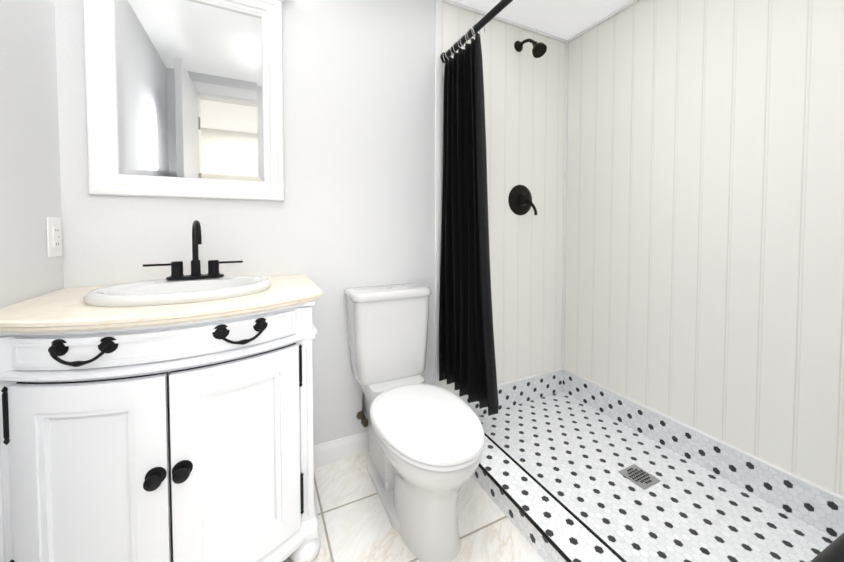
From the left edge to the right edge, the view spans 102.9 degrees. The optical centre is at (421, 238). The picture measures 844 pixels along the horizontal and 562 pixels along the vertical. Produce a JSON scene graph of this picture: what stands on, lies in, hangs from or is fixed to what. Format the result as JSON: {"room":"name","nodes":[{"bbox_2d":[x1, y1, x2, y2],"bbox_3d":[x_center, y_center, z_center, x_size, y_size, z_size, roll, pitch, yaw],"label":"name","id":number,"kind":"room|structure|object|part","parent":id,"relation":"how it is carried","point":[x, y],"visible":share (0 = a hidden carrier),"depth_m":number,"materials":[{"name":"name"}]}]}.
{"room":"bathroom","nodes":[
{"label":"bathroom","id":0,"kind":"room"},
{"bbox_2d":[0,0,63,307],"bbox_3d":[-0.872,-0.061,0.355,0.100,2.190,1.600,-1,2,-26],"label":"wall","id":1,"kind":"structure","parent":0,"point":[30,192],"depth_m":0.94,"materials":[{"name":"white paint"}]},
{"bbox_2d":[46,217,61,257],"bbox_3d":[-1.148,-0.003,1.052,0.010,0.124,0.075,-1,2,-26],"label":"outlet","id":2,"kind":"object","parent":1,"relation":"attached to","point":[54,239],"visible":1,"depth_m":1.04,"materials":[{"name":"white plastic"}]},
{"bbox_2d":[54,0,434,444],"bbox_3d":[-0.617,-0.094,1.424,1.493,2.190,0.100,-1,2,-26],"label":"wall","id":3,"kind":"structure","parent":0,"point":[355,207],"depth_m":1.46,"materials":[{"name":"white paint"}]},
{"bbox_2d":[83,0,286,200],"bbox_3d":[-0.826,-0.568,1.218,0.667,0.840,0.060,-1,2,-26],"label":"mirror","id":4,"kind":"object","parent":3,"relation":"attached to","point":[184,98],"visible":1,"depth_m":1.23,"materials":[{"name":"white paint"}]},
{"bbox_2d":[114,0,263,181],"bbox_3d":[-0.837,-0.546,1.241,0.453,0.649,0.003,-1,2,-26],"label":"mirror glass","id":5,"kind":"object","parent":4,"relation":"attached to","point":[189,74],"depth_m":1.23,"materials":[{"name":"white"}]},
{"bbox_2d":[314,431,368,467],"bbox_3d":[-0.233,0.950,1.580,0.647,0.094,0.012,-1,2,-26],"label":"baseboard","id":6,"kind":"structure","parent":3,"relation":"attached to","point":[332,451],"depth_m":1.50,"materials":[{"name":"white paint"}]},
{"bbox_2d":[283,452,544,561],"bbox_3d":[-0.277,1.048,0.735,1.472,0.050,1.700,-1,2,-26],"label":"floor","id":7,"kind":"structure","parent":0,"point":[354,524],"depth_m":1.18,"materials":[{"name":"tile"}]},
{"bbox_2d":[0,220,322,561],"bbox_3d":[-0.711,0.479,1.024,0.754,1.070,0.565,-1,2,-26],"label":"bathroom vanity","id":8,"kind":"object","parent":7,"relation":"on","point":[169,419],"visible":1,"depth_m":0.81,"materials":[{"name":"white paint"}]},
{"bbox_3d":[-0.615,0.533,0.827,0.624,0.626,0.124,-1,2,-26],"label":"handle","id":9,"kind":"part","parent":8,"relation":"part of","materials":[{"name":"white wood"}]},
{"bbox_2d":[83,275,270,306],"bbox_3d":[-0.714,0.196,1.030,0.460,0.116,0.364,-1,2,-26],"label":"sink","id":10,"kind":"object","parent":8,"relation":"in","point":[174,290],"depth_m":0.97,"materials":[{"name":"white ceramic"}]},
{"bbox_2d":[143,220,242,279],"bbox_3d":[-0.757,0.038,1.113,0.284,0.195,0.127,-1,2,-26],"label":"faucet","id":11,"kind":"object","parent":8,"relation":"on","point":[213,265],"depth_m":1.14,"materials":[{"name":"black metal"}]},
{"bbox_2d":[345,283,484,561],"bbox_3d":[-0.035,0.614,1.276,0.362,0.783,0.711,-1,2,-26],"label":"toilet","id":12,"kind":"object","parent":7,"relation":"on","point":[426,444],"visible":1,"depth_m":1.19,"materials":[{"name":"white ceramic"}]},
{"bbox_3d":[-0.150,0.431,1.508,0.348,0.349,0.172,-1,2,-26],"label":"tank","id":13,"kind":"part","parent":12,"relation":"part of","materials":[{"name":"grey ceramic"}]},
{"bbox_3d":[-0.149,0.236,1.500,0.362,0.041,0.186,-1,2,-26],"label":"lid","id":14,"kind":"part","parent":12,"relation":"part of","materials":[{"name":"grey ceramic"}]},
{"bbox_3d":[0.010,0.632,1.185,0.352,0.042,0.507,-1,2,-26],"label":"seat","id":15,"kind":"part","parent":12,"relation":"part of","materials":[{"name":"white plastic"}]},
{"bbox_2d":[452,0,631,39],"bbox_3d":[0.184,-1.213,0.888,2.498,0.080,1.700,-1,2,-26],"label":"ceiling","id":16,"kind":"structure","parent":0,"point":[566,19],"depth_m":1.79,"materials":[{"name":"white paint"}]},
{"bbox_3d":[0.579,-0.057,0.226,2.398,2.190,0.100,-1,2,-26],"label":"wall","id":17,"kind":"structure","parent":0,"visible":0},
{"bbox_2d":[439,0,512,415],"bbox_3d":[0.435,-0.092,1.045,0.109,1.639,1.500,-1,2,-26],"label":"shower curtain","id":18,"kind":"object","parent":17,"relation":"attached to","point":[467,363],"visible":1,"depth_m":1.52,"materials":[{"name":"black fabric"}]},
{"bbox_2d":[810,532,843,561],"bbox_3d":[0.554,0.421,0.384,0.311,0.060,0.180,-1,2,-26],"label":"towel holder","id":19,"kind":"object","parent":17,"relation":"attached to","point":[833,551],"visible":1,"depth_m":0.43,"materials":[{"name":"black metal"}]},
{"bbox_3d":[0.506,-0.111,1.970,1.005,2.190,0.096,-1,2,-26],"label":"wall","id":20,"kind":"structure","parent":0,"visible":0},
{"bbox_2d":[435,0,566,386],"bbox_3d":[0.473,-0.109,1.891,0.900,2.190,0.018,-1,2,-26],"label":"trim","id":21,"kind":"structure","parent":20,"relation":"attached to","point":[438,115],"depth_m":1.70,"materials":[{"name":"white paint"}]},
{"bbox_2d":[441,2,565,393],"bbox_3d":[0.492,-0.179,1.906,0.885,2.050,0.004,-1,2,-26],"label":"wall panel","id":22,"kind":"object","parent":20,"relation":"attached to","point":[524,94],"visible":0.46,"depth_m":1.95,"materials":[{"name":"paint"}]},
{"bbox_2d":[508,185,536,214],"bbox_3d":[0.584,-0.219,1.903,0.176,0.177,0.078,-1,2,-26],"label":"shower valve","id":23,"kind":"object","parent":22,"relation":"attached to","point":[520,200],"visible":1,"depth_m":1.91,"materials":[{"name":"black metal"}]},
{"bbox_2d":[514,38,546,57],"bbox_3d":[0.587,-1.034,1.814,0.074,0.155,0.196,-1,2,-26],"label":"shower head","id":24,"kind":"object","parent":22,"relation":"attached to","point":[539,49],"visible":1,"depth_m":1.77},
{"bbox_2d":[456,368,562,396],"bbox_3d":[0.479,0.830,1.922,0.870,0.011,0.019,-1,2,-26],"label":"trim","id":25,"kind":"structure","parent":20,"relation":"attached to","point":[560,369],"depth_m":1.99,"materials":[{"name":"white tile"}]},
{"bbox_2d":[563,0,639,368],"bbox_3d":[1.212,-0.169,1.420,0.016,2.040,1.502,-1,2,-26],"label":"trim","id":26,"kind":"structure","parent":20,"relation":"attached to","point":[632,2],"depth_m":2.06,"materials":[{"name":"white paint"}]},
{"bbox_2d":[460,370,843,538],"bbox_3d":[0.803,0.924,1.257,0.930,0.135,1.504,-1,2,-26],"label":"tile baseboard","id":27,"kind":"structure","parent":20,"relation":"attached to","point":[817,509],"depth_m":1.46,"materials":[{"name":"tile"}]},
{"bbox_2d":[563,368,843,501],"bbox_3d":[1.212,0.845,1.453,0.019,0.011,1.504,-1,2,-26],"label":"trim","id":28,"kind":"structure","parent":20,"relation":"attached to","point":[799,478],"depth_m":1.38,"materials":[{"name":"white tile"}]},
{"bbox_3d":[1.286,-0.093,1.404,0.096,2.190,1.604,-1,2,-26],"label":"wall","id":29,"kind":"structure","parent":0,"visible":0},
{"bbox_2d":[564,0,843,496],"bbox_3d":[1.220,-0.164,1.423,0.004,2.050,1.500,-1,2,-26],"label":"wall panel","id":30,"kind":"object","parent":29,"relation":"attached to","point":[704,281],"visible":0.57,"depth_m":1.40,"materials":[{"name":"paint"}]},
{"label":"outside","id":31,"kind":"structure","parent":0,"visible":0},
{"bbox_3d":[0.847,1.031,1.279,1.026,0.050,1.700,-1,2,-26],"label":"shower","id":32,"kind":"object","parent":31,"visible":0},
{"bbox_2d":[472,435,621,561],"bbox_3d":[0.450,0.971,1.084,0.143,0.083,1.499,-1,2,-26],"label":"shower curb","id":33,"kind":"object","parent":32,"relation":"on","point":[569,534],"visible":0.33,"depth_m":1.15,"materials":[{"name":"tile"}]},
{"bbox_2d":[478,432,626,561],"bbox_3d":[0.450,0.931,1.083,0.153,0.012,1.499,-1,2,-26],"label":"trim","id":34,"kind":"structure","parent":33,"relation":"attached to","point":[537,526],"depth_m":1.14,"materials":[{"name":"black metal"}]},
{"bbox_2d":[478,391,835,561],"bbox_3d":[0.866,0.991,1.288,0.783,0.001,1.500,-1,2,-26],"label":"floor","id":35,"kind":"structure","parent":32,"relation":"on","point":[573,454],"depth_m":1.30,"materials":[{"name":"tile"}]},
{"bbox_2d":[618,464,659,489],"bbox_3d":[0.899,0.986,1.392,0.108,0.006,0.108,-1,2,-26],"label":"shower drain","id":36,"kind":"object","parent":35,"relation":"in","point":[640,477],"visible":1,"depth_m":1.39,"materials":[{"name":"silver metal"}]}
]}

